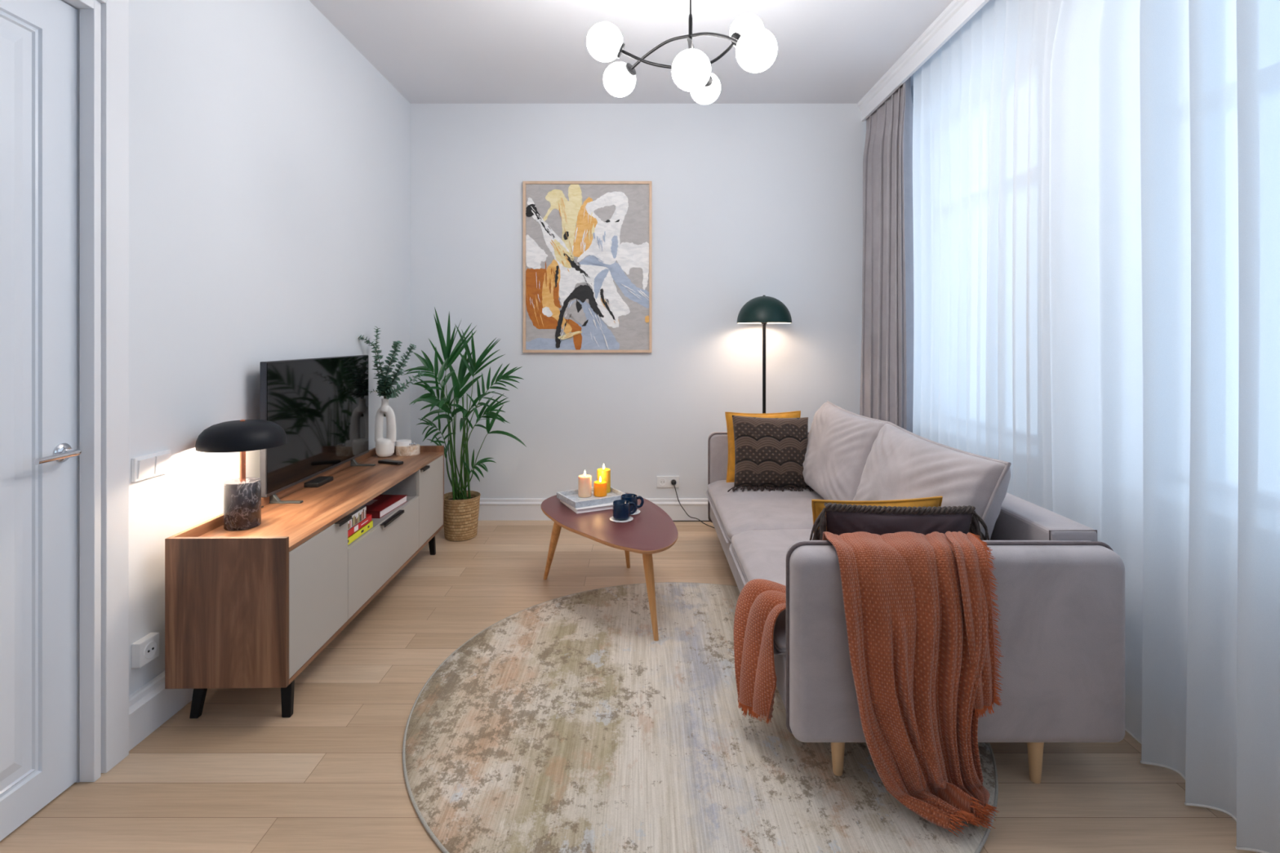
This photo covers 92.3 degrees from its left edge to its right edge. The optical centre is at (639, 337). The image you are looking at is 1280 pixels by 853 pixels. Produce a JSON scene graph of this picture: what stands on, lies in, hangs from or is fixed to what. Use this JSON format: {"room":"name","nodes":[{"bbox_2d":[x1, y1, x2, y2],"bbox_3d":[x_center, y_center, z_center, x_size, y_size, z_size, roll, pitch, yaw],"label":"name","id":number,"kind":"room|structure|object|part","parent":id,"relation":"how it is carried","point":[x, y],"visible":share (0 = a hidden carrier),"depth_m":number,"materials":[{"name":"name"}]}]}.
{"room":"living room","nodes":[
{"label":"living room","id":0,"kind":"room"},
{"bbox_2d":[61,0,410,782],"bbox_3d":[-1.812,-0.188,1.090,0.275,3.035,6.780,0,0,0],"label":"wall","id":1,"kind":"structure","parent":0,"point":[269,158],"depth_m":2.56,"materials":[{"name":"paint"}]},
{"bbox_2d":[0,0,81,841],"bbox_3d":[-1.671,0.173,1.381,0.101,2.302,0.903,0,0,0],"label":"door","id":2,"kind":"structure","parent":1,"relation":"in","point":[39,452],"depth_m":1.72,"materials":[{"name":"paint"}]},
{"bbox_3d":[-1.685,0.176,1.383,0.010,2.087,0.687,0,0,0],"label":"panel","id":3,"kind":"part","parent":2,"relation":"part of","materials":[{"name":"paint"}]},
{"bbox_3d":[-1.646,0.335,1.728,0.052,0.021,0.136,0,0,0],"label":"handle","id":4,"kind":"part","parent":2,"relation":"part of","materials":[{"name":"silver metal"}]},
{"bbox_2d":[63,0,128,782],"bbox_3d":[-1.653,0.114,1.383,0.052,2.432,1.149,0,0,0],"label":"trim","id":5,"kind":"structure","parent":1,"relation":"attached to","point":[104,24],"depth_m":1.87,"materials":[{"name":"paint"}]},
{"bbox_2d":[131,632,159,667],"bbox_3d":[-1.658,1.050,2.063,0.034,0.080,0.082,0,0,0],"label":"wall socket","id":6,"kind":"object","parent":1,"relation":"attached to","point":[146,649],"visible":1,"depth_m":2.04,"materials":[{"name":"white plastic"}]},
{"bbox_2d":[143,640,156,658],"bbox_3d":[-1.643,1.050,2.063,0.004,0.054,0.054,0,0,0],"label":"outlet","id":7,"kind":"object","parent":6,"relation":"attached to","point":[149,646],"depth_m":2.06,"materials":[{"name":"white plastic"}]},
{"bbox_2d":[131,449,171,482],"bbox_3d":[-1.665,0.438,2.100,0.021,0.080,0.156,0,0,0],"label":"light switch","id":8,"kind":"object","parent":1,"relation":"attached to","point":[153,464],"visible":1,"depth_m":2.08,"materials":[{"name":"white plastic"}]},
{"bbox_2d":[128,671,193,751],"bbox_3d":[-1.653,1.252,3.219,0.044,0.155,2.523,0,0,0],"label":"baseboard","id":9,"kind":"structure","parent":1,"relation":"attached to","point":[152,704],"depth_m":2.07,"materials":[{"name":"paint"}]},
{"bbox_2d":[0,520,1259,852],"bbox_3d":[0.225,1.370,1.100,4.350,0.080,7.000,0,0,0],"label":"floor","id":10,"kind":"structure","parent":0,"point":[239,776],"depth_m":1.90,"materials":[{"name":"brown wood"}]},
{"bbox_2d":[164,445,444,718],"bbox_3d":[-1.410,1.005,2.966,0.451,0.650,1.787,0,0,0],"label":"sideboard","id":11,"kind":"object","parent":10,"relation":"on","point":[254,607],"visible":0.93,"depth_m":2.16,"materials":[{"name":"brown wood"}]},
{"bbox_3d":[-1.548,1.258,2.163,0.047,0.143,0.045,0,0,0],"label":"leg","id":12,"kind":"part","parent":11,"relation":"part of","materials":[{"name":"black metal"}]},
{"bbox_3d":[-1.401,0.933,2.085,0.405,0.507,0.018,0,0,-1],"label":"panel","id":13,"kind":"part","parent":11,"relation":"part of","materials":[{"name":"brown wood"}]},
{"bbox_2d":[195,419,287,530],"bbox_3d":[-1.510,0.515,2.335,0.293,0.405,0.293,0,0,0],"label":"table lamp","id":14,"kind":"object","parent":11,"relation":"on","point":[242,495],"visible":1,"depth_m":2.28,"materials":[{"name":"black metal"}]},
{"bbox_3d":[-1.510,0.365,2.335,0.293,0.093,0.293,0,0,0],"label":"lamp shade","id":15,"kind":"part","parent":14,"relation":"part of","materials":[{"name":"black metal"}]},
{"bbox_3d":[-1.510,0.431,2.335,0.020,0.227,0.020,0,0,0],"label":"stem","id":16,"kind":"part","parent":14,"relation":"part of","materials":[{"name":"orange metal"}]},
{"bbox_3d":[-1.611,0.699,2.963,0.016,0.038,1.744,0,0,-1],"label":"rail","id":17,"kind":"part","parent":11,"relation":"part of","materials":[{"name":"brown wood"}]},
{"bbox_3d":[-1.246,1.258,2.169,0.048,0.143,0.044,0,0,0],"label":"leg","id":18,"kind":"part","parent":11,"relation":"part of","materials":[{"name":"black metal"}]},
{"bbox_2d":[260,355,375,503],"bbox_3d":[-1.557,0.411,3.116,0.165,0.614,1.030,0,0,-1],"label":"television","id":19,"kind":"object","parent":11,"relation":"on","point":[320,404],"visible":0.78,"depth_m":2.98,"materials":[{"name":"black"}]},
{"bbox_2d":[303,475,333,487],"bbox_3d":[-1.571,0.707,3.005,0.070,0.022,0.150,0,0,0],"label":"media box","id":20,"kind":"object","parent":11,"relation":"on","point":[320,481],"visible":1,"depth_m":2.97,"materials":[{"name":"black plastic"}]},
{"bbox_3d":[-1.211,0.953,2.319,0.018,0.433,0.438,0,0,-1],"label":"door","id":21,"kind":"part","parent":11,"relation":"part of","materials":[{"name":"grey paint"}]},
{"bbox_3d":[-1.197,0.741,2.478,0.024,0.013,0.105,0,0,-1],"label":"handle","id":22,"kind":"part","parent":11,"relation":"part of","materials":[{"name":"black metal"}]},
{"bbox_2d":[347,520,373,545],"bbox_3d":[-1.334,0.863,2.698,0.205,0.030,0.293,0,0,0],"label":"book","id":23,"kind":"object","parent":11,"relation":"on","point":[361,531],"visible":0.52,"depth_m":2.71,"materials":[{"name":"paper"}]},
{"bbox_2d":[347,514,371,537],"bbox_3d":[-1.337,0.833,2.696,0.205,0.030,0.288,0,0,0],"label":"book","id":24,"kind":"object","parent":23,"relation":"on","point":[368,518],"visible":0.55,"depth_m":2.71,"materials":[{"name":"paper"}]},
{"bbox_2d":[347,506,366,529],"bbox_3d":[-1.333,0.792,2.669,0.195,0.052,0.230,0,0,0],"label":"book","id":25,"kind":"object","parent":24,"relation":"on","point":[361,514],"visible":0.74,"depth_m":2.70,"materials":[{"name":"paper"}]},
{"bbox_2d":[346,504,364,515],"bbox_3d":[-1.333,0.759,2.668,0.184,0.012,0.223,0,0,0],"label":"book","id":26,"kind":"object","parent":25,"relation":"on","point":[362,506],"visible":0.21,"depth_m":2.69,"materials":[{"name":"paper"}]},
{"bbox_3d":[-1.223,1.024,2.969,0.018,0.291,0.857,0,0,-1],"label":"drawer","id":27,"kind":"part","parent":11,"relation":"part of","materials":[{"name":"grey paint"}]},
{"bbox_2d":[374,398,396,457],"bbox_3d":[-1.535,0.543,3.700,0.102,0.349,0.106,0,0,-41],"label":"vase","id":28,"kind":"object","parent":11,"relation":"on","point":[384,447],"visible":1,"depth_m":3.68,"materials":[{"name":"white ceramic"}]},
{"bbox_2d":[358,334,387,397],"bbox_3d":[-1.592,0.231,3.670,0.174,0.494,0.071,0,0,-28],"label":"branch","id":29,"kind":"object","parent":28,"relation":"in","point":[367,342],"visible":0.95,"depth_m":3.68,"materials":[{"name":"green plant"}]},
{"bbox_2d":[368,388,386,399],"bbox_3d":[-1.557,0.391,3.663,0.050,0.173,0.123,0,0,32],"label":"branch","id":30,"kind":"object","parent":28,"relation":"in","point":[378,391],"visible":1,"depth_m":3.66,"materials":[{"name":"green plant"}]},
{"bbox_2d":[371,326,384,416],"bbox_3d":[-1.568,0.205,3.715,0.121,0.545,0.077,0,0,18],"label":"branch","id":31,"kind":"object","parent":28,"relation":"in","point":[377,328],"visible":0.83,"depth_m":3.72,"materials":[{"name":"green plant"}]},
{"bbox_2d":[376,340,402,399],"bbox_3d":[-1.506,0.249,3.676,0.167,0.457,0.086,0,0,21],"label":"branch","id":32,"kind":"object","parent":28,"relation":"in","point":[397,344],"visible":0.99,"depth_m":3.68,"materials":[{"name":"green plant"}]},
{"bbox_2d":[380,343,416,416],"bbox_3d":[-1.462,0.258,3.720,0.205,0.439,0.085,0,0,-17],"label":"branch","id":33,"kind":"object","parent":28,"relation":"in","point":[398,372],"visible":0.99,"depth_m":3.72,"materials":[{"name":"green plant"}]},
{"bbox_2d":[385,370,426,399],"bbox_3d":[-1.408,0.336,3.664,0.272,0.284,0.074,0,0,18],"label":"branch","id":34,"kind":"object","parent":28,"relation":"in","point":[393,394],"visible":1,"depth_m":3.67,"materials":[{"name":"green plant"}]},
{"bbox_2d":[364,494,407,518],"bbox_3d":[-1.372,0.861,3.137,0.240,0.034,0.310,0,0,3],"label":"book","id":35,"kind":"object","parent":11,"relation":"on","point":[380,506],"visible":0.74,"depth_m":3.12,"materials":[{"name":"paper"}]},
{"bbox_2d":[377,459,403,465],"bbox_3d":[-1.417,0.710,3.491,0.150,0.016,0.045,0,0,22],"label":"remote control","id":36,"kind":"object","parent":11,"relation":"on","point":[381,461],"visible":1,"depth_m":3.47,"materials":[{"name":"black plastic"}]},
{"bbox_3d":[-1.206,0.883,2.995,0.024,0.013,0.250,0,0,-1],"label":"handle","id":37,"kind":"part","parent":11,"relation":"part of","materials":[{"name":"black metal"}]},
{"bbox_2d":[395,439,420,456],"bbox_3d":[-1.425,0.676,3.765,0.145,0.084,0.119,0,0,0],"label":"trinket box","id":38,"kind":"object","parent":11,"relation":"on","point":[404,447],"visible":0.99,"depth_m":3.73,"materials":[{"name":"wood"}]},
{"bbox_3d":[-1.452,0.648,3.771,0.090,0.029,0.092,0,0,0],"label":"lid","id":39,"kind":"part","parent":38,"relation":"part of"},
{"bbox_3d":[-1.432,0.933,3.847,0.405,0.507,0.018,0,0,-1],"label":"panel","id":40,"kind":"part","parent":11,"relation":"part of","materials":[{"name":"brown wood"}]},
{"bbox_3d":[-1.215,0.741,3.467,0.024,0.013,0.105,0,0,-1],"label":"handle","id":41,"kind":"part","parent":11,"relation":"part of","materials":[{"name":"black metal"}]},
{"bbox_3d":[-1.235,0.953,3.620,0.018,0.433,0.439,0,0,-1],"label":"door","id":42,"kind":"part","parent":11,"relation":"part of","materials":[{"name":"grey paint"}]},
{"bbox_3d":[-1.275,1.258,3.759,0.048,0.143,0.025,0,0,0],"label":"leg","id":43,"kind":"part","parent":11,"relation":"part of","materials":[{"name":"black metal"}]},
{"bbox_2d":[444,490,480,541],"bbox_3d":[-1.195,1.192,4.100,0.254,0.275,0.256,0,0,0],"label":"basket","id":44,"kind":"object","parent":10,"relation":"on","point":[461,511],"depth_m":4.01,"materials":[{"name":"beige wicker"}]},
{"bbox_2d":[402,306,526,541],"bbox_3d":[-1.109,0.564,4.009,0.757,1.531,0.617,0,0,0],"label":"potted palm","id":45,"kind":"object","parent":10,"relation":"on","point":[461,508],"visible":0.93,"depth_m":4.01,"materials":[{"name":"plant"}]},
{"bbox_2d":[541,492,678,640],"bbox_3d":[-0.132,1.120,3.137,0.589,0.420,1.089,0,0,-27],"label":"coffee table","id":46,"kind":"object","parent":10,"relation":"on","point":[651,531],"visible":0.8,"depth_m":2.95,"materials":[{"name":"red laminate"}]},
{"bbox_3d":[-0.465,1.129,3.239,0.044,0.402,0.317,0,0,-23],"label":"leg","id":47,"kind":"part","parent":46,"relation":"part of","materials":[{"name":"brown wood"}]},
{"bbox_2d":[560,499,613,513],"bbox_3d":[-0.263,0.899,3.345,0.270,0.022,0.270,0,0,-26],"label":"book","id":48,"kind":"object","parent":46,"relation":"on","point":[609,505],"visible":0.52,"depth_m":3.22,"materials":[{"name":"paper"}]},
{"bbox_2d":[556,487,626,508],"bbox_3d":[-0.263,0.872,3.371,0.315,0.031,0.245,0,0,-31],"label":"tray","id":49,"kind":"object","parent":48,"relation":"on","point":[571,497],"visible":0.57,"depth_m":3.32,"materials":[{"name":"stone"}]},
{"bbox_2d":[577,470,591,497],"bbox_3d":[-0.304,0.806,3.396,0.073,0.145,0.073,0,0,0],"label":"candle","id":50,"kind":"object","parent":49,"relation":"on","point":[584,481],"visible":1,"depth_m":3.37,"materials":[{"name":"wax"}]},
{"bbox_2d":[593,475,606,497],"bbox_3d":[-0.220,0.825,3.411,0.072,0.108,0.072,0,0,0],"label":"candle","id":51,"kind":"object","parent":49,"relation":"on","point":[599,486],"visible":1,"depth_m":3.38,"materials":[{"name":"orange wax"}]},
{"bbox_2d":[596,463,610,493],"bbox_3d":[-0.206,0.798,3.491,0.077,0.161,0.077,0,0,0],"label":"candle","id":52,"kind":"object","parent":49,"relation":"on","point":[605,473],"visible":0.78,"depth_m":3.46,"materials":[{"name":"yellow wax"}]},
{"bbox_2d":[609,516,633,522],"bbox_3d":[-0.093,0.907,3.065,0.118,0.006,0.118,0,0,0],"label":"saucer","id":53,"kind":"object","parent":46,"relation":"on","point":[611,518],"visible":0.53,"depth_m":3.04,"materials":[{"name":"white ceramic"}]},
{"bbox_2d":[612,499,636,519],"bbox_3d":[-0.077,0.862,3.065,0.119,0.082,0.088,0,0,0],"label":"mug","id":54,"kind":"object","parent":53,"relation":"on","point":[621,508],"visible":1,"depth_m":3.03,"materials":[{"name":"blue ceramic"}]},
{"bbox_3d":[-0.037,0.859,3.086,0.040,0.063,0.010,0,0,-20],"label":"handle","id":55,"kind":"part","parent":54,"relation":"part of","materials":[{"name":"blue ceramic"}]},
{"bbox_3d":[-0.083,1.129,3.506,0.044,0.402,0.108,0,0,25],"label":"leg","id":56,"kind":"part","parent":46,"relation":"part of","materials":[{"name":"brown wood"}]},
{"bbox_2d":[631,509,640,515],"bbox_3d":[-0.057,0.907,3.188,0.118,0.006,0.118,0,0,0],"label":"saucer","id":57,"kind":"object","parent":46,"relation":"on","point":[637,511],"visible":0.2,"depth_m":3.17,"materials":[{"name":"white ceramic"}]},
{"bbox_2d":[620,493,644,511],"bbox_3d":[-0.045,0.862,3.185,0.112,0.082,0.088,0,0,17],"label":"mug","id":58,"kind":"object","parent":57,"relation":"on","point":[633,498],"visible":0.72,"depth_m":3.18,"materials":[{"name":"blue ceramic"}]},
{"bbox_3d":[0.001,0.859,3.204,0.040,0.063,0.010,0,0,-15],"label":"handle","id":59,"kind":"part","parent":58,"relation":"part of","materials":[{"name":"blue ceramic"}]},
{"bbox_3d":[0.047,1.123,2.703,0.095,0.390,0.043,0,0,45],"label":"leg","id":60,"kind":"part","parent":46,"relation":"part of","materials":[{"name":"brown wood"}]},
{"bbox_2d":[673,520,709,521],"bbox_3d":[0.340,1.325,4.427,0.720,0.006,0.017,0,0,0],"label":"cable","id":61,"kind":"object","parent":10,"relation":"on","point":[673,521],"visible":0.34,"depth_m":4.43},
{"bbox_2d":[671,480,714,528],"bbox_3d":[0.496,1.181,4.303,0.626,0.295,0.102,0,0,24],"label":"power cord","id":62,"kind":"object","parent":10,"relation":"on","point":[673,482],"visible":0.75,"depth_m":4.42,"materials":[{"name":"black plastic"}]},
{"bbox_2d":[402,582,998,852],"bbox_3d":[0.184,1.324,2.310,2.010,0.011,2.010,0,0,0],"label":"round rug","id":63,"kind":"object","parent":10,"relation":"on","point":[562,725],"visible":0.69,"depth_m":1.94,"materials":[{"name":"beige carpet"}]},
{"bbox_2d":[737,295,791,413],"bbox_3d":[0.856,0.520,4.235,0.372,1.620,0.372,0,0,0],"label":"floor lamp","id":64,"kind":"object","parent":10,"relation":"on","point":[763,309],"visible":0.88,"depth_m":4.12,"materials":[{"name":"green metal"}]},
{"bbox_3d":[0.856,-0.190,4.235,0.372,0.186,0.372,0,0,0],"label":"lamp shade","id":65,"kind":"part","parent":64,"relation":"part of","materials":[{"name":"green metal"}]},
{"bbox_2d":[706,400,1124,783],"bbox_3d":[0.933,0.869,2.942,1.023,0.921,2.305,0,0,0],"label":"sofa","id":66,"kind":"object","parent":10,"relation":"on","point":[1060,591],"visible":0.7,"depth_m":1.80,"materials":[{"name":"fabric"}]},
{"bbox_3d":[0.944,0.915,4.040,0.983,0.570,0.110,0,0,0],"label":"arm","id":67,"kind":"part","parent":66,"relation":"part of","materials":[{"name":"fabric"}]},
{"bbox_2d":[724,410,800,482],"bbox_3d":[0.782,0.692,3.884,0.478,0.452,0.143,0,0,0],"label":"cushion","id":68,"kind":"object","parent":66,"relation":"on","point":[731,464],"visible":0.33,"depth_m":3.88,"materials":[{"name":"yellow fabric"}]},
{"bbox_2d":[706,480,824,542],"bbox_3d":[0.846,0.956,3.469,0.849,0.098,1.025,0,0,0],"label":"seat cushion","id":69,"kind":"object","parent":66,"relation":"on","point":[736,512],"depth_m":3.30,"materials":[{"name":"fabric"}]},
{"bbox_2d":[727,415,814,492],"bbox_3d":[0.775,0.696,3.717,0.532,0.436,0.228,0,0,0],"label":"cushion","id":70,"kind":"object","parent":66,"relation":"on","point":[770,452],"visible":0.91,"depth_m":3.67,"materials":[{"name":"brown fabric"}]},
{"bbox_2d":[728,528,813,654],"bbox_3d":[0.846,0.956,2.432,0.849,0.098,1.045,0,0,0],"label":"seat cushion","id":71,"kind":"object","parent":66,"relation":"on","point":[756,553],"depth_m":2.62,"materials":[{"name":"fabric"}]},
{"bbox_3d":[0.598,1.257,1.857,0.045,0.122,0.045,0,0,0],"label":"leg","id":72,"kind":"part","parent":66,"relation":"part of","materials":[{"name":"brown wood"}]},
{"bbox_2d":[802,402,887,500],"bbox_3d":[1.117,0.665,3.450,0.308,0.500,0.984,0,0,0],"label":"cushion","id":73,"kind":"object","parent":66,"relation":"on","point":[841,441],"depth_m":3.22,"materials":[{"name":"fabric"}]},
{"bbox_2d":[733,531,1003,836],"bbox_3d":[0.669,0.954,1.933,0.817,0.707,0.412,0,0,33],"label":"throw blanket","id":74,"kind":"object","parent":66,"relation":"on","point":[917,607],"visible":0.98,"depth_m":1.75,"materials":[{"name":"fabric"}]},
{"bbox_2d":[811,496,942,530],"bbox_3d":[0.825,0.745,2.165,0.475,0.397,0.171,0,0,0],"label":"cushion","id":75,"kind":"object","parent":66,"relation":"on","point":[817,505],"visible":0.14,"depth_m":2.11,"materials":[{"name":"yellow fabric"}]},
{"bbox_2d":[809,502,990,540],"bbox_3d":[0.852,0.731,2.045,0.594,0.378,0.147,0,0,0],"label":"cushion","id":76,"kind":"object","parent":66,"relation":"on","point":[840,518],"visible":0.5,"depth_m":2.00,"materials":[{"name":"fabric"}]},
{"bbox_2d":[853,423,1010,540],"bbox_3d":[1.115,0.665,2.490,0.316,0.500,0.964,0,0,0],"label":"cushion","id":77,"kind":"object","parent":66,"relation":"on","point":[901,464],"depth_m":2.26,"materials":[{"name":"fabric"}]},
{"bbox_3d":[0.944,0.915,1.847,0.983,0.570,0.115,0,0,0],"label":"arm","id":78,"kind":"part","parent":66,"relation":"part of","materials":[{"name":"fabric"}]},
{"bbox_3d":[1.185,1.263,1.842,0.045,0.134,0.045,0,0,0],"label":"leg","id":79,"kind":"part","parent":66,"relation":"part of","materials":[{"name":"brown wood"}]},
{"bbox_3d":[1.349,0.864,2.945,0.153,0.532,2.078,0,0,0],"label":"backrest frame","id":80,"kind":"part","parent":66,"relation":"part of","materials":[{"name":"fabric"}]},
{"bbox_2d":[309,0,953,103],"bbox_3d":[0.225,-1.755,1.100,4.350,0.100,7.000,0,0,0],"label":"ceiling","id":81,"kind":"structure","parent":0,"point":[431,51],"depth_m":3.59,"materials":[{"name":"paint"}]},
{"bbox_2d":[586,0,777,104],"bbox_3d":[0.152,-1.293,2.460,0.716,0.823,0.860,0,0,0],"label":"chandelier","id":82,"kind":"object","parent":81,"relation":"hanging from","point":[756,46],"visible":1,"depth_m":2.32,"materials":[{"name":"white glass"}]},
{"bbox_3d":[-0.136,-1.138,2.370,0.140,0.139,0.140,0,0,0],"label":"globe","id":83,"kind":"part","parent":82,"relation":"part of","materials":[{"name":"white glass"}]},
{"bbox_3d":[-0.088,-1.107,2.640,0.140,0.139,0.139,0,0,0],"label":"globe","id":84,"kind":"part","parent":82,"relation":"part of","materials":[{"name":"white glass"}]},
{"bbox_3d":[0.165,-1.140,2.444,0.480,0.149,0.029,0,0,-14],"label":"arm","id":85,"kind":"part","parent":82,"relation":"part of","materials":[{"name":"black metal"}]},
{"bbox_3d":[0.160,-1.136,2.401,0.402,0.173,0.410,0,0,0],"label":"arm","id":86,"kind":"part","parent":82,"relation":"part of","materials":[{"name":"black metal"}]},
{"bbox_3d":[0.202,-1.363,2.450,0.016,0.615,0.016,0,0,0],"label":"rod","id":87,"kind":"part","parent":82,"relation":"part of","materials":[{"name":"black metal"}]},
{"bbox_3d":[0.225,-1.116,2.492,0.043,0.155,0.518,0,0,13],"label":"arm","id":88,"kind":"part","parent":82,"relation":"part of","materials":[{"name":"black metal"}]},
{"bbox_3d":[0.182,-0.951,2.190,0.140,0.140,0.140,0,0,0],"label":"globe","id":89,"kind":"part","parent":82,"relation":"part of","materials":[{"name":"white glass"}]},
{"bbox_3d":[0.300,-1.143,2.820,0.140,0.140,0.140,0,0,0],"label":"globe","id":90,"kind":"part","parent":82,"relation":"part of","materials":[{"name":"white glass"}]},
{"bbox_3d":[0.440,-1.254,2.530,0.140,0.140,0.139,0,0,0],"label":"globe","id":91,"kind":"part","parent":82,"relation":"part of","materials":[{"name":"white glass"}]},
{"bbox_3d":[0.398,-0.980,2.100,0.140,0.140,0.140,0,0,0],"label":"globe","id":92,"kind":"part","parent":82,"relation":"part of","materials":[{"name":"white glass"}]},
{"bbox_2d":[859,77,913,432],"bbox_3d":[1.654,-0.179,4.127,0.135,2.990,0.670,0,0,-4],"label":"curtain","id":93,"kind":"object","parent":81,"relation":"hanging from","point":[886,368],"visible":0.73,"depth_m":4.00,"materials":[{"name":"fabric"}]},
{"bbox_2d":[912,0,1061,511],"bbox_3d":[1.687,-0.171,3.130,0.074,2.983,1.425,0,0,1],"label":"sheer curtain","id":94,"kind":"object","parent":81,"relation":"hanging from","point":[981,111],"visible":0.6,"depth_m":2.92,"materials":[{"name":"white fabric"}]},
{"bbox_2d":[1049,0,1279,852],"bbox_3d":[1.617,-0.171,1.802,0.197,2.983,1.293,0,0,0],"label":"sheer curtain","id":95,"kind":"object","parent":81,"relation":"hanging from","point":[1165,114],"visible":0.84,"depth_m":1.86,"materials":[{"name":"white fabric"}]},
{"bbox_2d":[410,103,866,498],"bbox_3d":[0.225,-0.188,4.540,4.350,3.035,0.120,0,0,0],"label":"wall","id":96,"kind":"structure","parent":0,"point":[750,201],"depth_m":4.48,"materials":[{"name":"paint"}]},
{"bbox_2d":[523,181,652,352],"bbox_3d":[-0.381,-0.510,4.463,0.934,1.242,0.031,0,0,0],"label":"framed painting","id":97,"kind":"object","parent":96,"relation":"attached to","point":[588,245],"visible":1,"depth_m":4.46,"materials":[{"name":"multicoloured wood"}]},
{"bbox_2d":[478,498,709,520],"bbox_3d":[0.087,1.252,4.467,3.525,0.155,0.026,0,0,0],"label":"baseboard","id":98,"kind":"structure","parent":96,"relation":"attached to","point":[490,509],"depth_m":4.46,"materials":[{"name":"paint"}]},
{"bbox_2d":[657,475,679,487],"bbox_3d":[0.204,1.053,4.472,0.162,0.082,0.016,0,0,0],"label":"wall socket","id":99,"kind":"object","parent":96,"relation":"attached to","point":[662,481],"visible":1,"depth_m":4.47,"materials":[{"name":"white plastic"}]},
{"bbox_2d":[658,478,666,485],"bbox_3d":[0.164,1.053,4.466,0.052,0.052,0.004,0,0,0],"label":"outlet","id":100,"kind":"object","parent":99,"relation":"attached to","point":[662,482],"depth_m":4.47,"materials":[{"name":"white plastic"}]},
{"bbox_2d":[857,0,989,121],"bbox_3d":[1.609,-1.640,1.090,0.049,0.130,6.780,0,0,0],"label":"trim","id":101,"kind":"structure","parent":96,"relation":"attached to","point":[957,13],"depth_m":3.50,"materials":[{"name":"paint"}]},
{"bbox_2d":[911,85,913,105],"bbox_3d":[2.050,-0.188,1.090,0.400,3.035,6.780,0,0,0],"label":"wall","id":102,"kind":"structure","parent":0,"point":[912,87],"depth_m":4.16,"materials":[{"name":"paint"}]}
]}

